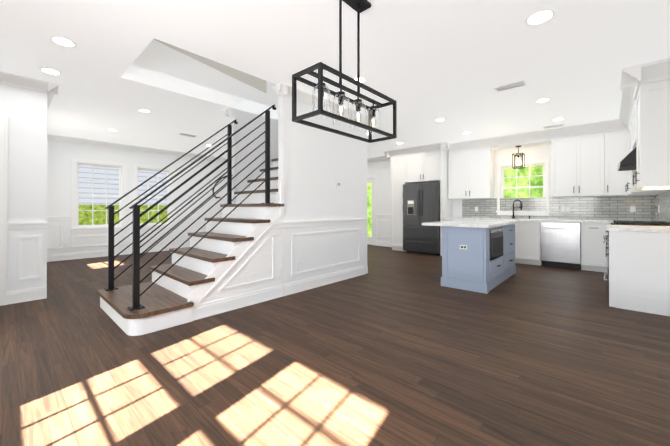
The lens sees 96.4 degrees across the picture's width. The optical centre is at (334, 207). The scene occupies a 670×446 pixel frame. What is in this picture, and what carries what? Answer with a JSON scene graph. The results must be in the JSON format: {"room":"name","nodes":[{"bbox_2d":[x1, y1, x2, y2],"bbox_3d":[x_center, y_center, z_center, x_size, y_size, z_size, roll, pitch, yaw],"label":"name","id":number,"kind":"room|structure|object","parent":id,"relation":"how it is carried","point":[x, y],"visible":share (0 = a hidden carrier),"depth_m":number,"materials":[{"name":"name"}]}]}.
{"room":"kitchen","nodes":[
{"label":"kitchen","id":0,"kind":"room"},
{"bbox_2d":[0,83,31,291],"bbox_3d":[-4.131,-0.218,3.375,0.120,2.720,0.990,0,0,42],"label":"wall","id":1,"kind":"structure","parent":0,"point":[15,102],"depth_m":3.62,"materials":[{"name":"white paint"}]},
{"bbox_2d":[0,71,46,92],"bbox_3d":[-3.984,-1.520,3.403,0.125,0.115,1.020,0,0,42],"label":"crown molding","id":2,"kind":"structure","parent":1,"relation":"attached to","point":[6,78],"depth_m":3.61,"materials":[{"name":"white"}]},
{"bbox_2d":[28,90,47,288],"bbox_3d":[-5.036,-0.212,4.967,3.600,2.720,0.130,0,0,42],"label":"wall","id":3,"kind":"structure","parent":0,"point":[39,99],"depth_m":3.76,"materials":[{"name":"white paint"}]},
{"bbox_2d":[47,82,57,109],"bbox_3d":[-4.881,-1.514,4.982,3.575,0.115,0.095,0,0,42],"label":"crown molding","id":4,"kind":"structure","parent":3,"relation":"attached to","point":[50,89],"depth_m":3.83,"materials":[{"name":"white"}]},
{"bbox_2d":[48,140,103,254],"bbox_3d":[-3.952,-0.196,8.952,0.150,2.720,7.490,0,0,42],"label":"wall","id":5,"kind":"structure","parent":0,"point":[60,154],"depth_m":6.61,"materials":[{"name":"white paint"}]},
{"bbox_2d":[70,158,127,232],"bbox_3d":[-5.585,-0.281,7.119,0.195,1.675,1.090,0,0,42],"label":"window","id":6,"kind":"structure","parent":5,"relation":"in","point":[75,195],"depth_m":7.05,"materials":[{"name":"white wood"}]},
{"bbox_2d":[47,134,226,161],"bbox_3d":[-3.815,-1.499,8.927,0.095,0.115,7.370,0,0,42],"label":"crown molding","id":7,"kind":"structure","parent":5,"relation":"attached to","point":[50,137],"depth_m":7.37,"materials":[{"name":"white wood"}]},
{"bbox_2d":[132,164,174,229],"bbox_3d":[-4.819,-0.278,7.963,0.195,1.675,1.010,0,0,42],"label":"window","id":8,"kind":"structure","parent":5,"relation":"in","point":[148,168],"depth_m":8.00,"materials":[{"name":"white wood"}]},
{"bbox_2d":[104,38,371,283],"bbox_3d":[-1.055,-1.554,4.411,1.450,5.400,3.450,0,0,42],"label":"wall","id":9,"kind":"structure","parent":0,"point":[315,165],"depth_m":4.72,"materials":[{"name":"white paint"}]},
{"bbox_2d":[0,116,390,305],"bbox_3d":[-2.095,0.045,6.585,5.780,2.220,8.520,0,0,42],"label":"trim","id":10,"kind":"structure","parent":9,"relation":"attached to","point":[19,296],"depth_m":4.05,"materials":[{"name":"white wood"}]},
{"bbox_2d":[212,175,232,198],"bbox_3d":[-1.739,-0.333,4.643,0.022,0.382,0.334,0,0,42],"label":"scroll","id":11,"kind":"object","parent":9,"relation":"attached to","point":[215,184],"visible":0.79,"depth_m":4.57,"materials":[{"name":"black metal"}]},
{"bbox_2d":[298,262,301,271],"bbox_3d":[-0.475,0.805,4.086,0.008,0.116,0.072,0,0,42],"label":"outlet","id":12,"kind":"object","parent":9,"relation":"attached to","point":[299,264],"depth_m":4.08,"materials":[{"name":"white plastic"}]},
{"bbox_2d":[275,83,367,124],"bbox_3d":[-0.059,-1.516,4.523,0.115,0.115,1.945,0,0,42],"label":"crown molding","id":13,"kind":"structure","parent":9,"relation":"attached to","point":[281,89],"depth_m":4.17,"materials":[{"name":"white"}]},
{"bbox_2d":[0,244,669,445],"bbox_3d":[-0.325,1.208,4.967,10.870,0.120,8.830,0,0,42],"label":"floor","id":14,"kind":"structure","parent":0,"point":[391,347],"depth_m":2.15,"materials":[{"name":"brown wood"}]},
{"bbox_2d":[97,158,283,335],"bbox_3d":[-1.102,-0.154,4.287,1.289,2.600,3.450,0,0,42],"label":"staircase","id":15,"kind":"structure","parent":14,"relation":"on","point":[232,260],"depth_m":3.49,"materials":[{"name":"white wood"}]},
{"bbox_2d":[104,120,237,290],"bbox_3d":[-2.079,-0.213,4.045,0.110,2.313,1.659,0,0,42],"label":"railing","id":16,"kind":"object","parent":15,"relation":"on","point":[111,236],"visible":0.88,"depth_m":3.86,"materials":[{"name":"black metal"}]},
{"bbox_2d":[127,104,275,310],"bbox_3d":[-1.349,-0.216,3.383,0.110,2.313,1.659,0,0,42],"label":"railing","id":17,"kind":"object","parent":15,"relation":"on","point":[136,281],"visible":0.9,"depth_m":3.14,"materials":[{"name":"black metal"}]},
{"bbox_2d":[388,149,403,250],"bbox_3d":[1.894,-0.198,8.300,0.445,2.720,0.619,0,0,42],"label":"tall cabinet","id":18,"kind":"object","parent":14,"relation":"on","point":[397,155],"depth_m":8.08,"materials":[{"name":"white wood"}]},
{"bbox_2d":[403,182,439,254],"bbox_3d":[2.344,0.270,7.734,0.960,1.771,0.771,0,0,42],"label":"fridge","id":19,"kind":"object","parent":14,"relation":"on","point":[421,203],"visible":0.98,"depth_m":7.46,"materials":[{"name":"black metal"}]},
{"bbox_2d":[404,142,451,255],"bbox_3d":[2.416,-0.200,7.785,1.020,2.720,0.680,0,0,42],"label":"tall cabinet","id":20,"kind":"object","parent":14,"relation":"on","point":[423,163],"depth_m":7.46,"materials":[{"name":"white wood"}]},
{"bbox_2d":[441,224,515,293],"bbox_3d":[2.379,0.710,4.818,0.671,0.875,1.712,0,0,42],"label":"kitchen island","id":21,"kind":"object","parent":14,"relation":"on","point":[478,256],"depth_m":4.24,"materials":[{"name":"blue wood"}]},
{"bbox_2d":[430,220,517,227],"bbox_3d":[2.270,0.248,4.919,0.945,0.040,1.770,0,0,42],"label":"island countertop","id":22,"kind":"structure","parent":21,"relation":"on","point":[454,223],"depth_m":4.37,"materials":[{"name":"white stone"}]},
{"bbox_2d":[515,221,546,265],"bbox_3d":[3.884,0.717,6.482,1.018,0.875,0.607,0,0,42],"label":"base cabinet","id":23,"kind":"object","parent":14,"relation":"on","point":[527,233],"depth_m":6.06,"materials":[{"name":"white wood"}]},
{"bbox_2d":[541,222,580,269],"bbox_3d":[4.459,0.714,5.896,0.604,0.868,0.627,0,0,42],"label":"dishwasher","id":24,"kind":"object","parent":14,"relation":"on","point":[560,244],"visible":1,"depth_m":5.70,"materials":[{"name":"silver metal"}]},
{"bbox_2d":[579,221,606,272],"bbox_3d":[4.854,0.713,5.602,0.360,0.875,0.607,0,0,42],"label":"base cabinet","id":25,"kind":"object","parent":14,"relation":"on","point":[593,247],"depth_m":5.39,"materials":[{"name":"white wood"}]},
{"bbox_2d":[443,217,606,224],"bbox_3d":[4.118,0.253,6.254,3.550,0.040,0.633,0,0,42],"label":"countertop","id":26,"kind":"structure","parent":25,"relation":"on","point":[449,218],"depth_m":6.26,"materials":[{"name":"white stone"}]},
{"bbox_2d":[512,200,529,218],"bbox_3d":[4.029,0.025,6.498,0.339,0.416,0.126,0,0,42],"label":"faucet","id":27,"kind":"object","parent":26,"relation":"on","point":[513,216],"visible":1,"depth_m":6.59,"materials":[{"name":"black metal"}]},
{"bbox_2d":[603,220,669,280],"bbox_3d":[4.126,0.663,4.124,0.642,0.956,0.744,0,0,42],"label":"range","id":28,"kind":"object","parent":14,"relation":"on","point":[647,223],"visible":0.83,"depth_m":4.03,"materials":[{"name":"silver"}]},
{"bbox_2d":[607,229,669,315],"bbox_3d":[3.649,0.705,3.543,0.603,0.875,0.731,0,0,42],"label":"base cabinet","id":29,"kind":"object","parent":14,"relation":"on","point":[639,268],"depth_m":3.30,"materials":[{"name":"white wood"}]},
{"bbox_2d":[607,225,669,232],"bbox_3d":[3.633,0.243,3.542,0.623,0.040,0.763,0,0,42],"label":"countertop","id":30,"kind":"structure","parent":29,"relation":"on","point":[614,228],"depth_m":3.38,"materials":[{"name":"white stone"}]},
{"bbox_2d":[0,0,669,157],"bbox_3d":[-0.325,-1.672,4.978,10.870,0.200,8.830,0,0,42],"label":"ceiling","id":31,"kind":"structure","parent":0,"point":[425,64],"depth_m":3.14,"materials":[{"name":"white paint"}]},
{"bbox_2d":[39,67,60,74],"bbox_3d":[-3.281,-1.574,3.453,0.185,0.006,0.185,0,0,36],"label":"recessed light","id":32,"kind":"object","parent":31,"relation":"in","point":[47,70],"depth_m":3.45,"materials":[{"name":"white plastic"}]},
{"bbox_2d":[50,36,75,46],"bbox_3d":[-2.580,-1.577,2.844,0.185,0.006,0.185,0,0,6],"label":"recessed light","id":33,"kind":"object","parent":31,"relation":"in","point":[62,41],"depth_m":2.83,"materials":[{"name":"white plastic"}]},
{"bbox_2d":[138,109,150,112],"bbox_3d":[-3.080,-1.569,4.837,0.175,0.006,0.175,0,0,33],"label":"recessed light","id":34,"kind":"object","parent":31,"relation":"in","point":[142,110],"depth_m":4.81,"materials":[{"name":"white plastic"}]},
{"bbox_2d":[178,133,196,136],"bbox_3d":[-3.157,-1.560,6.433,0.180,0.010,0.340,0,0,42],"label":"ceiling vent","id":35,"kind":"object","parent":31,"relation":"in","point":[183,134],"depth_m":6.43,"materials":[{"name":"white metal"}]},
{"bbox_2d":[222,108,233,116],"bbox_3d":[-1.155,-1.512,5.451,0.095,0.115,1.845,0,0,42],"label":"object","id":36,"kind":"structure","parent":31,"relation":"attached to","point":[227,112],"depth_m":4.74,"materials":[{"name":"white plastic"}]},
{"bbox_2d":[292,0,396,142],"bbox_3d":[0.110,-1.077,2.218,0.267,1.010,0.882,0,0,42],"label":"chandelier","id":37,"kind":"object","parent":31,"relation":"hanging from","point":[358,7],"visible":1,"depth_m":2.14,"materials":[{"name":"black metal"}]},
{"bbox_2d":[353,77,365,82],"bbox_3d":[0.297,-1.573,3.691,0.175,0.006,0.175,0,0,3],"label":"recessed light","id":38,"kind":"object","parent":31,"relation":"in","point":[362,79],"depth_m":3.66,"materials":[{"name":"white plastic"}]},
{"bbox_2d":[494,80,525,91],"bbox_3d":[2.263,-1.570,3.879,0.340,0.010,0.180,0,0,42],"label":"ceiling vent","id":39,"kind":"object","parent":31,"relation":"in","point":[510,86],"depth_m":3.86,"materials":[{"name":"white metal"}]},
{"bbox_2d":[525,9,554,24],"bbox_3d":[1.701,-1.578,2.485,0.205,0.006,0.205,0,0,3],"label":"recessed light","id":40,"kind":"object","parent":31,"relation":"in","point":[540,17],"depth_m":2.48,"materials":[{"name":"white plastic"}]},
{"bbox_2d":[536,98,549,102],"bbox_3d":[3.038,-1.571,4.377,0.175,0.006,0.175,0,0,36],"label":"recessed light","id":41,"kind":"object","parent":31,"relation":"in","point":[544,99],"depth_m":4.37,"materials":[{"name":"white plastic"}]},
{"bbox_2d":[543,123,564,128],"bbox_3d":[4.190,-1.563,5.735,0.340,0.010,0.180,0,0,42],"label":"ceiling vent","id":42,"kind":"object","parent":31,"relation":"in","point":[558,125],"depth_m":5.73,"materials":[{"name":"white metal"}]},
{"bbox_2d":[372,144,651,264],"bbox_3d":[2.180,-0.198,8.553,9.770,2.720,0.160,0,0,42],"label":"wall","id":43,"kind":"structure","parent":0,"point":[584,207],"depth_m":6.53,"materials":[{"name":"white paint"}]},
{"bbox_2d":[367,178,373,244],"bbox_3d":[0.946,0.117,9.661,0.840,2.090,0.045,0,0,42],"label":"door frame","id":44,"kind":"structure","parent":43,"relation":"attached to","point":[370,240],"depth_m":9.42,"materials":[{"name":"white wood"}]},
{"bbox_2d":[367,156,390,162],"bbox_3d":[0.294,-1.494,10.110,4.350,0.115,0.095,0,0,42],"label":"crown molding","id":45,"kind":"structure","parent":43,"relation":"attached to","point":[382,158],"depth_m":9.18,"materials":[{"name":"white wood"}]},
{"bbox_2d":[448,138,495,200],"bbox_3d":[3.275,-0.892,7.231,0.950,1.340,0.350,0,0,42],"label":"upper cabinet","id":46,"kind":"object","parent":43,"relation":"attached to","point":[470,163],"depth_m":7.06,"materials":[{"name":"white wood"}]},
{"bbox_2d":[492,129,547,148],"bbox_3d":[4.058,-1.460,6.549,1.130,0.210,0.310,0,0,42],"label":"soffit","id":47,"kind":"object","parent":43,"relation":"attached to","point":[521,139],"depth_m":6.38,"materials":[{"name":"white paint"}]},
{"bbox_2d":[512,146,524,168],"bbox_3d":[4.016,-1.112,6.553,0.202,0.485,0.202,0,0,42],"label":"pendant lantern","id":48,"kind":"object","parent":47,"relation":"hanging from","point":[518,161],"visible":1,"depth_m":6.54,"materials":[{"name":"black metal"}]},
{"bbox_2d":[496,159,549,215],"bbox_3d":[4.194,-0.437,6.703,1.030,1.205,0.195,0,0,42],"label":"kitchen window","id":49,"kind":"structure","parent":43,"relation":"in","point":[501,167],"depth_m":6.66,"materials":[{"name":"white wood"}]},
{"bbox_2d":[561,206,569,211],"bbox_3d":[4.718,0.023,6.132,0.152,0.116,0.010,0,0,42],"label":"outlet","id":50,"kind":"object","parent":43,"relation":"attached to","point":[562,207],"depth_m":6.13,"materials":[{"name":"white plastic"}]},
{"bbox_2d":[548,122,599,196],"bbox_3d":[4.782,-0.898,5.863,0.862,1.340,0.350,0,0,42],"label":"upper cabinet","id":51,"kind":"object","parent":43,"relation":"attached to","point":[587,158],"depth_m":5.76,"materials":[{"name":"white wood"}]},
{"bbox_2d":[600,117,623,195],"bbox_3d":[5.141,-0.899,5.509,0.392,1.340,0.392,0,0,42],"label":"upper cabinet","id":52,"kind":"object","parent":43,"relation":"attached to","point":[611,132],"depth_m":5.42,"materials":[{"name":"white wood"}]},
{"bbox_2d":[630,206,635,211],"bbox_3d":[5.445,0.020,5.475,0.072,0.116,0.008,0,0,42],"label":"outlet","id":53,"kind":"object","parent":43,"relation":"attached to","point":[632,208],"depth_m":5.47,"materials":[{"name":"white plastic"}]},
{"bbox_2d":[652,189,669,224],"bbox_3d":[4.598,-0.215,4.044,0.130,2.720,3.270,0,0,42],"label":"wall","id":54,"kind":"structure","parent":0,"point":[662,199],"depth_m":4.59,"materials":[{"name":"grey tile"}]},
{"bbox_2d":[617,147,635,170],"bbox_3d":[4.192,-0.713,4.073,0.503,0.315,0.750,0,0,42],"label":"range hood","id":55,"kind":"object","parent":54,"relation":"attached to","point":[627,162],"visible":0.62,"depth_m":3.92,"materials":[{"name":"black metal"}]},
{"bbox_2d":[632,85,635,144],"bbox_3d":[4.149,-1.226,3.896,0.349,0.699,0.442,0,0,42],"label":"upper cabinet","id":56,"kind":"object","parent":54,"relation":"attached to","point":[633,86],"depth_m":4.08,"materials":[{"name":"white wood"}]},
{"bbox_2d":[624,109,658,195],"bbox_3d":[5.083,-0.901,4.955,0.391,1.340,0.633,0,0,42],"label":"upper cabinet","id":57,"kind":"object","parent":54,"relation":"attached to","point":[626,193],"depth_m":5.28,"materials":[{"name":"white wood"}]},
{"bbox_2d":[628,105,666,192],"bbox_3d":[4.742,-0.903,4.548,0.349,1.340,0.678,0,0,42],"label":"upper cabinet","id":58,"kind":"object","parent":54,"relation":"attached to","point":[631,173],"depth_m":4.55,"materials":[{"name":"white wood"}]},
{"bbox_2d":[636,61,669,188],"bbox_3d":[3.792,-0.907,3.501,0.349,1.340,0.621,0,0,42],"label":"upper cabinet","id":59,"kind":"object","parent":54,"relation":"attached to","point":[652,81],"depth_m":3.32,"materials":[{"name":"white wood"}]},
{"label":"outside","id":60,"kind":"structure","parent":0,"visible":0},
{"bbox_2d":[78,165,166,224],"bbox_3d":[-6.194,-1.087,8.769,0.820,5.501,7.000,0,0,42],"label":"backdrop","id":61,"kind":"structure","parent":60,"point":[85,187],"depth_m":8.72,"materials":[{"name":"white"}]},
{"bbox_2d":[367,183,371,236],"bbox_3d":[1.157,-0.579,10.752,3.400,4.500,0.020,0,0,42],"label":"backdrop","id":62,"kind":"structure","parent":60,"point":[369,209],"depth_m":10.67,"materials":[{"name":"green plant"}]},
{"bbox_2d":[504,165,542,197],"bbox_3d":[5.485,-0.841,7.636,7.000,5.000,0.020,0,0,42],"label":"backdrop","id":63,"kind":"structure","parent":60,"point":[524,181],"depth_m":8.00,"materials":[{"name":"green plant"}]}
]}

